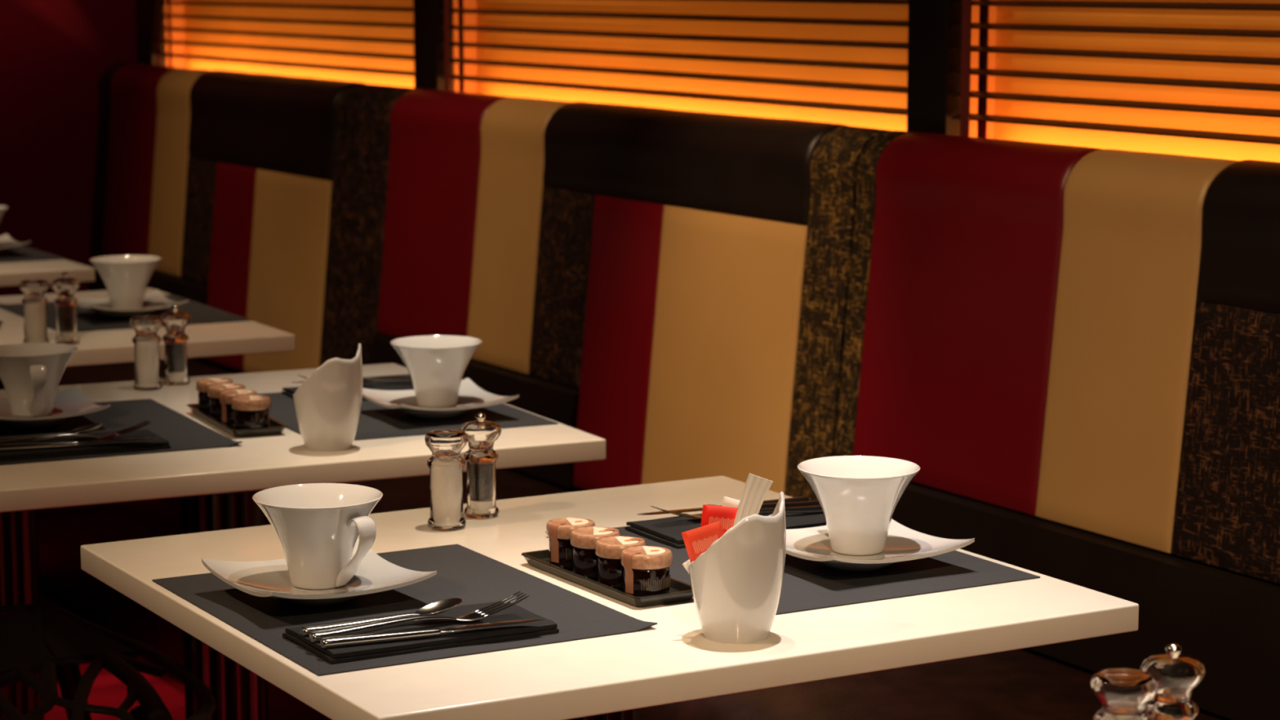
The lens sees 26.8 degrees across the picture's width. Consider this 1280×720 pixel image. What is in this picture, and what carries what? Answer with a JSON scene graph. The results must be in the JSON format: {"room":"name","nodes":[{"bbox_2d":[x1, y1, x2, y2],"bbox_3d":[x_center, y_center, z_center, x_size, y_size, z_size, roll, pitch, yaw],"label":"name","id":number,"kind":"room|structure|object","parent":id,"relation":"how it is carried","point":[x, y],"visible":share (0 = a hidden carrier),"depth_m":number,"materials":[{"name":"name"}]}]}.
{"room":"restaurant dining area","nodes":[
{"label":"restaurant dining area","id":0,"kind":"room"},
{"bbox_2d":[0,0,136,296],"bbox_3d":[-3.257,-0.864,5.617,5.200,2.700,0.100,-5,9,-29],"label":"wall","id":1,"kind":"structure","parent":0,"point":[55,55],"depth_m":6.65,"materials":[{"name":"paint"}]},
{"bbox_2d":[40,591,185,719],"bbox_3d":[-1.094,1.043,2.080,5.200,0.060,8.800,-5,9,-29],"label":"floor","id":2,"kind":"structure","parent":0,"point":[107,690],"depth_m":4.88,"materials":[{"name":"carpet"}]},
{"bbox_2d":[0,259,94,286],"bbox_3d":[-1.512,0.181,5.201,0.731,0.750,0.700,-5,9,-29],"label":"dining table","id":3,"kind":"object","parent":2,"relation":"on","point":[11,273],"visible":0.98,"depth_m":5.01,"materials":[{"name":"white laminate"}]},
{"bbox_2d":[0,245,66,262],"bbox_3d":[-1.336,-0.210,5.269,0.309,0.005,0.385,-5,9,-29],"label":"placemat","id":4,"kind":"object","parent":3,"relation":"on","point":[22,253],"visible":0.84,"depth_m":5.23,"materials":[{"name":"fabric"}]},
{"bbox_2d":[0,233,30,252],"bbox_3d":[-1.289,-0.221,5.240,0.157,0.032,0.157,-5,9,-29],"label":"saucer","id":5,"kind":"object","parent":4,"relation":"on","point":[6,242],"visible":1,"depth_m":5.27,"materials":[{"name":"white ceramic"}]},
{"bbox_2d":[0,205,8,220],"bbox_3d":[-1.288,-0.258,5.235,0.114,0.080,0.114,5,10,32],"label":"coffee cup","id":6,"kind":"object","parent":5,"relation":"on","point":[2,208],"visible":1,"depth_m":5.22,"materials":[{"name":"white ceramic"}]},
{"bbox_2d":[0,603,216,719],"bbox_3d":[-0.847,0.431,3.180,0.619,0.835,0.591,-5,9,-29],"label":"lattice chair","id":7,"kind":"object","parent":2,"relation":"on","point":[52,642],"visible":1,"depth_m":3.32,"materials":[{"name":"black plastic"}]},
{"bbox_2d":[0,288,295,719],"bbox_3d":[-1.015,0.313,4.293,0.731,0.750,0.700,-4,9,-28],"label":"dining table","id":8,"kind":"object","parent":2,"relation":"on","point":[20,580],"visible":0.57,"depth_m":4.21,"materials":[{"name":"white laminate"}]},
{"bbox_2d":[18,279,48,343],"bbox_3d":[-0.897,-0.070,3.982,0.042,0.097,0.042,2,9,16],"label":"salt shaker","id":9,"kind":"object","parent":8,"relation":"on","point":[34,302],"visible":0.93,"depth_m":3.97,"materials":[{"name":"clear glass"}]},
{"bbox_2d":[50,271,79,344],"bbox_3d":[-0.857,-0.079,4.007,0.043,0.107,0.043,-7,11,-42],"label":"pepper mill","id":10,"kind":"object","parent":8,"relation":"on","point":[65,287],"visible":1,"depth_m":4.00,"materials":[{"name":"clear glass"}]},
{"bbox_2d":[0,294,251,331],"bbox_3d":[-0.845,-0.079,4.363,0.309,0.005,0.385,-4,9,-28],"label":"placemat","id":11,"kind":"object","parent":8,"relation":"on","point":[200,313],"visible":0.37,"depth_m":4.31,"materials":[{"name":"fabric"}]},
{"bbox_2d":[74,289,188,319],"bbox_3d":[-0.824,-0.086,4.307,0.157,0.032,0.157,-4,9,-28],"label":"saucer","id":12,"kind":"object","parent":11,"relation":"on","point":[154,300],"visible":0.84,"depth_m":4.29,"materials":[{"name":"white ceramic"}]},
{"bbox_2d":[89,254,161,308],"bbox_3d":[-0.823,-0.122,4.302,0.114,0.080,0.114,5,10,30],"label":"coffee cup","id":13,"kind":"object","parent":12,"relation":"on","point":[126,278],"visible":0.95,"depth_m":4.28,"materials":[{"name":"white ceramic"}]},
{"bbox_2d":[37,62,396,666],"bbox_3d":[-1.107,-0.072,5.791,0.611,1.083,1.595,-5,9,-29],"label":"banquette","id":14,"kind":"object","parent":2,"relation":"on","point":[249,189],"visible":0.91,"depth_m":5.62,"materials":[{"name":"brown leather"}]},
{"bbox_2d":[0,363,605,719],"bbox_3d":[-0.522,0.443,3.393,0.731,0.750,0.700,-4,9,-26],"label":"dining table","id":15,"kind":"object","parent":2,"relation":"on","point":[215,488],"visible":0.51,"depth_m":3.13,"materials":[{"name":"white laminate"}]},
{"bbox_2d":[0,398,242,465],"bbox_3d":[-0.689,0.083,3.244,0.309,0.005,0.385,-4,9,-26],"label":"placemat","id":16,"kind":"object","parent":15,"relation":"on","point":[182,433],"visible":0.56,"depth_m":3.26,"materials":[{"name":"fabric"}]},
{"bbox_2d":[0,386,110,428],"bbox_3d":[-0.743,0.063,3.278,0.157,0.032,0.157,-4,9,-26],"label":"saucer","id":17,"kind":"object","parent":16,"relation":"on","point":[71,402],"visible":0.8,"depth_m":3.27,"materials":[{"name":"white ceramic"}]},
{"bbox_2d":[0,342,77,417],"bbox_3d":[-0.742,0.026,3.273,0.114,0.080,0.114,3,9,21],"label":"coffee cup","id":18,"kind":"object","parent":17,"relation":"on","point":[31,373],"visible":1,"depth_m":3.25,"materials":[{"name":"white ceramic"}]},
{"bbox_2d":[0,429,170,462],"bbox_3d":[-0.660,0.098,3.117,0.207,0.010,0.102,-4,9,-26],"label":"napkin","id":19,"kind":"object","parent":16,"relation":"on","point":[158,443],"visible":0.7,"depth_m":3.09,"materials":[{"name":"black fabric"}]},
{"bbox_2d":[0,422,102,440],"bbox_3d":[-0.691,0.086,3.106,0.139,0.018,0.026,-3,9,-20],"label":"teaspoon","id":20,"kind":"object","parent":19,"relation":"on","point":[84,429],"visible":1,"depth_m":3.11,"materials":[{"name":"silver metal"}]},
{"bbox_2d":[67,422,102,433],"bbox_3d":[-0.646,0.081,3.122,0.041,0.011,0.026,-3,9,-20],"label":"spoon","id":21,"kind":"object","parent":20,"relation":"on","point":[84,429],"depth_m":3.13,"materials":[{"name":"silver metal"}]},
{"bbox_2d":[0,419,151,444],"bbox_3d":[-0.660,0.086,3.101,0.193,0.020,0.022,-4,9,-25],"label":"fork","id":22,"kind":"object","parent":19,"relation":"on","point":[46,437],"visible":1,"depth_m":3.10,"materials":[{"name":"silver metal"}]},
{"bbox_2d":[0,437,158,452],"bbox_3d":[-0.648,0.096,3.075,0.192,0.008,0.014,-3,9,-20],"label":"table knife","id":23,"kind":"object","parent":19,"relation":"on","point":[36,446],"visible":1,"depth_m":3.06,"materials":[{"name":"silver metal"}]},
{"bbox_2d":[129,315,162,391],"bbox_3d":[-0.655,-0.010,3.565,0.043,0.097,0.043,-2,9,-15],"label":"salt shaker","id":24,"kind":"object","parent":15,"relation":"on","point":[146,341],"visible":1,"depth_m":3.55,"materials":[{"name":"clear glass"}]},
{"bbox_2d":[159,305,191,385],"bbox_3d":[-0.624,-0.021,3.607,0.042,0.107,0.042,2,8,12],"label":"pepper mill","id":25,"kind":"object","parent":15,"relation":"on","point":[175,322],"visible":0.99,"depth_m":3.60,"materials":[{"name":"clear glass"}]},
{"bbox_2d":[186,403,286,437],"bbox_3d":[-0.496,0.073,3.296,0.068,0.011,0.214,-4,9,-24],"label":"tray","id":26,"kind":"object","parent":15,"relation":"on","point":[275,428],"visible":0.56,"depth_m":3.21,"materials":[{"name":"black plastic"}]},
{"bbox_2d":[195,377,232,414],"bbox_3d":[-0.531,0.045,3.353,0.046,0.042,0.046,6,10,34],"label":"jam jar","id":27,"kind":"object","parent":26,"relation":"on","point":[202,385],"visible":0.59,"depth_m":3.34,"materials":[{"name":"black glass"}]},
{"bbox_2d":[208,377,227,382],"bbox_3d":[-0.528,0.025,3.354,0.032,0.001,0.024,6,10,34],"label":"print","id":28,"kind":"object","parent":27,"relation":"on","point":[211,380],"depth_m":3.35,"materials":[{"name":"beige paper"}]},
{"bbox_2d":[207,383,244,421],"bbox_3d":[-0.509,0.052,3.308,0.046,0.042,0.046,8,11,42],"label":"jam jar","id":29,"kind":"object","parent":26,"relation":"on","point":[214,391],"visible":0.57,"depth_m":3.29,"materials":[{"name":"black glass"}]},
{"bbox_2d":[222,383,239,387],"bbox_3d":[-0.506,0.032,3.308,0.032,0.001,0.024,8,11,42],"label":"print","id":30,"kind":"object","parent":29,"relation":"on","point":[224,385],"depth_m":3.31,"materials":[{"name":"beige paper"}]},
{"bbox_2d":[219,389,257,427],"bbox_3d":[-0.488,0.059,3.262,0.046,0.042,0.046,-6,10,-38],"label":"jam jar","id":31,"kind":"object","parent":26,"relation":"on","point":[226,397],"visible":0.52,"depth_m":3.25,"materials":[{"name":"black glass"}]},
{"bbox_2d":[235,389,252,393],"bbox_3d":[-0.484,0.038,3.261,0.024,0.001,0.032,-6,10,-38],"label":"print","id":32,"kind":"object","parent":31,"relation":"on","point":[237,391],"depth_m":3.26,"materials":[{"name":"beige paper"}]},
{"bbox_2d":[231,395,271,429],"bbox_3d":[-0.466,0.065,3.216,0.046,0.042,0.046,-5,9,-29],"label":"jam jar","id":33,"kind":"object","parent":26,"relation":"on","point":[251,411],"visible":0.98,"depth_m":3.20,"materials":[{"name":"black glass"}]},
{"bbox_2d":[249,395,264,399],"bbox_3d":[-0.462,0.045,3.215,0.024,0.001,0.032,-5,9,-29],"label":"print","id":34,"kind":"object","parent":33,"relation":"on","point":[251,397],"depth_m":3.21,"materials":[{"name":"beige paper"}]},
{"bbox_2d":[293,342,363,451],"bbox_3d":[-0.363,0.042,3.122,0.083,0.123,0.081,0,8,1],"label":"holder","id":35,"kind":"object","parent":15,"relation":"on","point":[327,405],"visible":1,"depth_m":3.09,"materials":[{"name":"white ceramic"}]},
{"bbox_2d":[257,391,558,439],"bbox_3d":[-0.324,0.061,3.396,0.309,0.005,0.385,-4,9,-26],"label":"placemat","id":36,"kind":"object","parent":15,"relation":"on","point":[375,421],"visible":0.41,"depth_m":3.32,"materials":[{"name":"fabric"}]},
{"bbox_2d":[281,382,413,400],"bbox_3d":[-0.356,0.040,3.520,0.207,0.010,0.102,-4,9,-26],"label":"napkin","id":37,"kind":"object","parent":36,"relation":"on","point":[290,391],"visible":0.21,"depth_m":3.52,"materials":[{"name":"black fabric"}]},
{"bbox_2d":[291,373,409,382],"bbox_3d":[-0.367,0.026,3.559,0.192,0.008,0.014,-3,9,-20],"label":"table knife","id":38,"kind":"object","parent":37,"relation":"on","point":[404,374],"visible":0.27,"depth_m":3.57,"materials":[{"name":"silver metal"}]},
{"bbox_2d":[297,374,411,379],"bbox_3d":[-0.355,0.024,3.532,0.193,0.020,0.022,-4,9,-25],"label":"fork","id":39,"kind":"object","parent":37,"relation":"on","point":[396,376],"visible":0.26,"depth_m":3.54,"materials":[{"name":"silver metal"}]},
{"bbox_2d":[363,377,412,383],"bbox_3d":[-0.324,0.025,3.527,0.139,0.018,0.026,-3,9,-20],"label":"teaspoon","id":40,"kind":"object","parent":37,"relation":"on","point":[390,380],"visible":0.41,"depth_m":3.52,"materials":[{"name":"silver metal"}]},
{"bbox_2d":[363,377,372,382],"bbox_3d":[-0.370,0.024,3.510,0.041,0.011,0.026,-3,9,-20],"label":"bowl","id":41,"kind":"object","parent":40,"relation":"on","point":[365,380],"depth_m":3.51,"materials":[{"name":"silver metal"}]},
{"bbox_2d":[362,377,519,419],"bbox_3d":[-0.254,0.053,3.348,0.157,0.032,0.157,-4,9,-27],"label":"saucer","id":42,"kind":"object","parent":36,"relation":"on","point":[470,397],"visible":0.9,"depth_m":3.35,"materials":[{"name":"white ceramic"}]},
{"bbox_2d":[390,335,482,407],"bbox_3d":[-0.253,0.016,3.343,0.114,0.080,0.114,-8,12,-44],"label":"coffee cup","id":43,"kind":"object","parent":42,"relation":"on","point":[436,365],"visible":1,"depth_m":3.32,"materials":[{"name":"white ceramic"}]},
{"bbox_2d":[122,86,891,719],"bbox_3d":[-0.300,0.129,4.397,0.612,1.083,1.640,-5,9,-29],"label":"banquette","id":44,"kind":"object","parent":2,"relation":"on","point":[669,288],"visible":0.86,"depth_m":4.29,"materials":[{"name":"brown leather"}]},
{"bbox_2d":[80,475,1138,719],"bbox_3d":[-0.052,0.568,2.534,0.731,0.750,0.700,-5,9,-29],"label":"dining table","id":45,"kind":"object","parent":2,"relation":"on","point":[671,660],"visible":0.44,"depth_m":2.27,"materials":[{"name":"beige laminate"}]},
{"bbox_2d":[151,543,657,675],"bbox_3d":[-0.215,0.212,2.357,0.309,0.005,0.385,-5,9,-29],"label":"placemat","id":46,"kind":"object","parent":45,"relation":"on","point":[473,577],"visible":0.59,"depth_m":2.35,"materials":[{"name":"fabric"}]},
{"bbox_2d":[201,538,436,606],"bbox_3d":[-0.284,0.195,2.368,0.157,0.032,0.157,-5,10,-31],"label":"saucer","id":47,"kind":"object","parent":46,"relation":"on","point":[270,579],"visible":0.75,"depth_m":2.36,"materials":[{"name":"white ceramic"}]},
{"bbox_2d":[252,483,382,589],"bbox_3d":[-0.283,0.158,2.363,0.114,0.080,0.114,0,8,0],"label":"coffee cup","id":48,"kind":"object","parent":47,"relation":"on","point":[317,526],"visible":1,"depth_m":2.34,"materials":[{"name":"white ceramic"}]},
{"bbox_2d":[282,600,559,663],"bbox_3d":[-0.182,0.225,2.240,0.207,0.010,0.102,-5,9,-29],"label":"napkin","id":49,"kind":"object","parent":46,"relation":"on","point":[515,612],"visible":0.58,"depth_m":2.22,"materials":[{"name":"black fabric"}]},
{"bbox_2d":[301,597,462,635],"bbox_3d":[-0.213,0.213,2.227,0.139,0.018,0.026,-4,9,-24],"label":"teaspoon","id":50,"kind":"object","parent":49,"relation":"on","point":[437,607],"visible":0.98,"depth_m":2.23,"materials":[{"name":"silver metal"}]},
{"bbox_2d":[414,597,462,615],"bbox_3d":[-0.169,0.207,2.247,0.041,0.011,0.026,-4,9,-24],"label":"bowl","id":51,"kind":"object","parent":50,"relation":"on","point":[437,607],"depth_m":2.25,"materials":[{"name":"silver metal"}]},
{"bbox_2d":[309,591,529,642],"bbox_3d":[-0.182,0.213,2.224,0.193,0.020,0.022,-4,9,-28],"label":"fork","id":52,"kind":"object","parent":49,"relation":"on","point":[314,637],"visible":0.99,"depth_m":2.21,"materials":[{"name":"silver metal"}]},
{"bbox_2d":[320,618,544,648],"bbox_3d":[-0.168,0.223,2.199,0.192,0.008,0.014,-4,9,-24],"label":"table knife","id":53,"kind":"object","parent":49,"relation":"on","point":[377,637],"visible":1,"depth_m":2.18,"materials":[{"name":"silver metal"}]},
{"bbox_2d":[424,429,467,531],"bbox_3d":[-0.193,0.119,2.674,0.043,0.097,0.043,-1,8,-4],"label":"salt shaker","id":54,"kind":"object","parent":45,"relation":"on","point":[446,464],"visible":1,"depth_m":2.66,"materials":[{"name":"clear glass"}]},
{"bbox_2d":[460,412,501,519],"bbox_3d":[-0.162,0.106,2.731,0.042,0.107,0.042,7,11,40],"label":"pepper mill","id":55,"kind":"object","parent":45,"relation":"on","point":[481,458],"visible":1,"depth_m":2.72,"materials":[{"name":"clear glass"}]},
{"bbox_2d":[521,549,693,607],"bbox_3d":[-0.029,0.197,2.441,0.068,0.011,0.214,-5,10,-30],"label":"tray","id":56,"kind":"object","parent":45,"relation":"on","point":[680,591],"visible":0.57,"depth_m":2.39,"materials":[{"name":"black plastic"}]},
{"bbox_2d":[546,517,595,568],"bbox_3d":[-0.064,0.170,2.492,0.046,0.042,0.046,-6,10,-35],"label":"jam jar","id":57,"kind":"object","parent":56,"relation":"on","point":[558,531],"visible":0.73,"depth_m":2.48,"materials":[{"name":"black glass"}]},
{"bbox_2d":[566,548,571,559],"bbox_3d":[-0.053,0.177,2.481,0.033,0.010,0.008,-7,11,-41],"label":"print","id":58,"kind":"object","parent":57,"relation":"on","point":[568,550],"depth_m":2.47,"materials":[{"name":"white"}]},
{"bbox_2d":[565,518,588,525],"bbox_3d":[-0.060,0.150,2.492,0.024,0.001,0.032,-6,10,-35],"label":"print","id":59,"kind":"object","parent":57,"relation":"on","point":[569,522],"depth_m":2.49,"materials":[{"name":"beige paper"}]},
{"bbox_2d":[570,526,620,579],"bbox_3d":[-0.041,0.176,2.451,0.046,0.042,0.046,-4,9,-24],"label":"jam jar","id":60,"kind":"object","parent":56,"relation":"on","point":[584,540],"visible":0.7,"depth_m":2.43,"materials":[{"name":"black glass"}]},
{"bbox_2d":[593,527,613,534],"bbox_3d":[-0.037,0.156,2.450,0.024,0.001,0.032,-4,9,-24],"label":"print","id":61,"kind":"object","parent":60,"relation":"on","point":[597,531],"depth_m":2.45,"materials":[{"name":"beige paper"}]},
{"bbox_2d":[595,536,646,590],"bbox_3d":[-0.017,0.182,2.410,0.046,0.042,0.046,-6,10,-36],"label":"jam jar","id":62,"kind":"object","parent":56,"relation":"on","point":[608,550],"visible":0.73,"depth_m":2.39,"materials":[{"name":"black glass"}]},
{"bbox_2d":[614,537,639,544],"bbox_3d":[-0.014,0.162,2.409,0.024,0.001,0.032,-6,10,-36],"label":"print","id":63,"kind":"object","parent":62,"relation":"on","point":[618,540],"depth_m":2.41,"materials":[{"name":"beige paper"}]},
{"bbox_2d":[621,546,672,596],"bbox_3d":[0.006,0.188,2.368,0.046,0.042,0.046,-5,9,-29],"label":"jam jar","id":64,"kind":"object","parent":56,"relation":"on","point":[646,570],"visible":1,"depth_m":2.35,"materials":[{"name":"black glass"}]},
{"bbox_2d":[643,546,665,555],"bbox_3d":[0.010,0.168,2.367,0.024,0.001,0.032,-5,9,-29],"label":"print","id":65,"kind":"object","parent":64,"relation":"on","point":[646,550],"depth_m":2.36,"materials":[{"name":"beige paper"}]},
{"bbox_2d":[640,574,670,590],"bbox_3d":[0.016,0.196,2.356,0.033,0.010,0.008,-6,10,-38],"label":"print","id":66,"kind":"object","parent":64,"relation":"on","point":[648,582],"depth_m":2.35,"materials":[{"name":"white paint"}]},
{"bbox_2d":[688,491,786,644],"bbox_3d":[0.081,0.170,2.234,0.083,0.123,0.081,0,8,1],"label":"holder","id":67,"kind":"object","parent":45,"relation":"on","point":[736,584],"visible":1,"depth_m":2.21,"materials":[{"name":"white ceramic"}]},
{"bbox_2d":[682,559,689,573],"bbox_3d":[0.054,0.182,2.245,0.038,0.043,0.003,0,8,1],"label":"sachet","id":68,"kind":"object","parent":67,"relation":"in","point":[685,564],"visible":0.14,"depth_m":2.24,"materials":[{"name":"white paper"}]},
{"bbox_2d":[681,520,724,562],"bbox_3d":[0.060,0.169,2.231,0.051,0.071,0.003,0,8,-2],"label":"sachet","id":69,"kind":"object","parent":67,"relation":"in","point":[698,540],"visible":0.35,"depth_m":2.23,"materials":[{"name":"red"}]},
{"bbox_2d":[700,504,737,533],"bbox_3d":[0.066,0.152,2.237,0.040,0.065,0.003,0,8,-3],"label":"sachet","id":70,"kind":"object","parent":67,"relation":"in","point":[711,514],"visible":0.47,"depth_m":2.23,"materials":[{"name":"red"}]},
{"bbox_2d":[721,496,740,507],"bbox_3d":[0.079,0.142,2.249,0.041,0.056,0.003,1,8,7],"label":"sachet","id":71,"kind":"object","parent":67,"relation":"in","point":[727,502],"visible":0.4,"depth_m":2.25,"materials":[{"name":"white paper"}]},
{"bbox_2d":[733,473,773,526],"bbox_3d":[0.091,0.132,2.232,0.040,0.077,0.007,0,8,1],"label":"sticks","id":72,"kind":"object","parent":67,"relation":"in","point":[756,488],"visible":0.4,"depth_m":2.23,"materials":[{"name":"white paper"}]},
{"bbox_2d":[545,525,1039,614],"bbox_3d":[0.137,0.184,2.547,0.309,0.005,0.385,-5,9,-29],"label":"placemat","id":73,"kind":"object","parent":45,"relation":"on","point":[807,584],"visible":0.31,"depth_m":2.45,"materials":[{"name":"fabric"}]},
{"bbox_2d":[624,512,826,549],"bbox_3d":[0.099,0.163,2.669,0.207,0.010,0.102,-5,9,-29],"label":"napkin","id":74,"kind":"object","parent":73,"relation":"on","point":[668,531],"visible":0.39,"depth_m":2.65,"materials":[{"name":"black fabric"}]},
{"bbox_2d":[636,496,811,515],"bbox_3d":[0.085,0.149,2.707,0.192,0.008,0.014,-4,9,-24],"label":"table knife","id":75,"kind":"object","parent":74,"relation":"on","point":[802,498],"visible":0.5,"depth_m":2.70,"materials":[{"name":"silver metal"}]},
{"bbox_2d":[651,500,820,519],"bbox_3d":[0.099,0.147,2.680,0.193,0.020,0.022,-4,9,-28],"label":"fork","id":76,"kind":"object","parent":74,"relation":"on","point":[811,503],"visible":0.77,"depth_m":2.69,"materials":[{"name":"silver metal"}]},
{"bbox_2d":[707,504,823,513],"bbox_3d":[0.130,0.148,2.678,0.139,0.018,0.026,-4,9,-24],"label":"teaspoon","id":77,"kind":"object","parent":74,"relation":"on","point":[816,508],"visible":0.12,"depth_m":2.69,"materials":[{"name":"silver metal"}]},
{"bbox_2d":[785,519,974,571],"bbox_3d":[0.202,0.175,2.504,0.157,0.032,0.157,-5,9,-29],"label":"saucer","id":78,"kind":"object","parent":73,"relation":"on","point":[903,543],"visible":0.73,"depth_m":2.49,"materials":[{"name":"white ceramic"}]},
{"bbox_2d":[797,455,919,555],"bbox_3d":[0.203,0.139,2.500,0.114,0.080,0.114,4,9,25],"label":"coffee cup","id":79,"kind":"object","parent":78,"relation":"on","point":[858,496],"visible":1,"depth_m":2.48,"materials":[{"name":"white ceramic"}]},
{"bbox_2d":[640,130,1279,719],"bbox_3d":[0.519,0.334,2.984,0.612,1.083,1.639,-5,9,-29],"label":"banquette","id":80,"kind":"object","parent":2,"relation":"on","point":[1074,351],"visible":0.84,"depth_m":3.26,"materials":[{"name":"brown leather"}]},
{"bbox_3d":[0.508,0.708,1.567,0.731,0.750,0.700,-5,9,-29],"label":"dining table","id":81,"kind":"object","parent":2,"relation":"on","visible":0},
{"bbox_2d":[1090,668,1158,719],"bbox_3d":[0.316,0.253,1.754,0.042,0.097,0.042,-1,8,-9],"label":"salt shaker","id":82,"kind":"object","parent":81,"relation":"on","point":[1123,694],"visible":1,"depth_m":1.74,"materials":[{"name":"clear plastic"}]},
{"bbox_2d":[1140,643,1205,719],"bbox_3d":[0.355,0.242,1.794,0.043,0.107,0.043,0,8,-3],"label":"pepper mill","id":83,"kind":"object","parent":81,"relation":"on","point":[1176,674],"visible":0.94,"depth_m":1.78,"materials":[{"name":"clear plastic"}]},
{"bbox_2d":[134,0,137,63],"bbox_3d":[1.019,-0.497,3.080,0.330,2.700,8.600,-5,9,-29],"label":"wall","id":84,"kind":"structure","parent":0,"point":[135,0],"depth_m":6.72,"materials":[{"name":"black"}]},
{"bbox_2d":[136,0,185,67],"bbox_3d":[-1.158,-1.134,6.434,0.084,1.100,0.102,-5,9,-29],"label":"trim","id":85,"kind":"structure","parent":84,"relation":"attached to","point":[145,9],"depth_m":6.45,"materials":[{"name":"black paint"}]},
{"bbox_2d":[183,0,414,88],"bbox_3d":[-0.709,-1.001,5.794,0.045,1.018,1.557,-5,9,-29],"label":"window","id":86,"kind":"structure","parent":84,"relation":"in","point":[389,16],"depth_m":5.81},
{"bbox_2d":[153,0,413,76],"bbox_3d":[-0.787,-1.025,5.745,0.036,0.963,1.469,-5,9,-29],"label":"blind","id":87,"kind":"object","parent":86,"relation":"attached to","point":[169,15],"visible":0.64,"depth_m":5.74,"materials":[{"name":"brown wood"}]},
{"bbox_2d":[413,0,476,93],"bbox_3d":[-0.372,-0.937,5.077,0.084,1.100,0.103,-5,9,-29],"label":"window frame","id":88,"kind":"structure","parent":84,"relation":"attached to","point":[428,68],"depth_m":5.09,"materials":[{"name":"black paint"}]},
{"bbox_2d":[475,0,908,131],"bbox_3d":[0.088,-0.801,4.418,0.045,1.018,1.602,-5,9,-29],"label":"window","id":89,"kind":"structure","parent":84,"relation":"in","point":[740,8],"depth_m":4.38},
{"bbox_2d":[440,0,908,115],"bbox_3d":[0.010,-0.826,4.369,0.036,0.963,1.514,-5,9,-29],"label":"blind","id":90,"kind":"object","parent":89,"relation":"attached to","point":[460,11],"visible":0.62,"depth_m":4.28,"materials":[{"name":"brown wood"}]},
{"bbox_2d":[906,0,996,138],"bbox_3d":[0.433,-0.736,3.686,0.084,1.100,0.093,-5,9,-29],"label":"window frame","id":91,"kind":"structure","parent":84,"relation":"attached to","point":[931,83],"depth_m":3.70,"materials":[{"name":"black paint"}]},
{"bbox_2d":[994,0,1279,162],"bbox_3d":[0.887,-0.602,3.038,0.045,1.018,1.585,-5,9,-29],"label":"window","id":92,"kind":"structure","parent":84,"relation":"in","point":[1255,46],"depth_m":3.45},
{"bbox_2d":[951,0,1279,144],"bbox_3d":[0.809,-0.626,2.989,0.036,0.963,1.497,-5,9,-29],"label":"blind","id":93,"kind":"object","parent":92,"relation":"attached to","point":[983,72],"visible":0.69,"depth_m":3.40,"materials":[{"name":"brown wood"}]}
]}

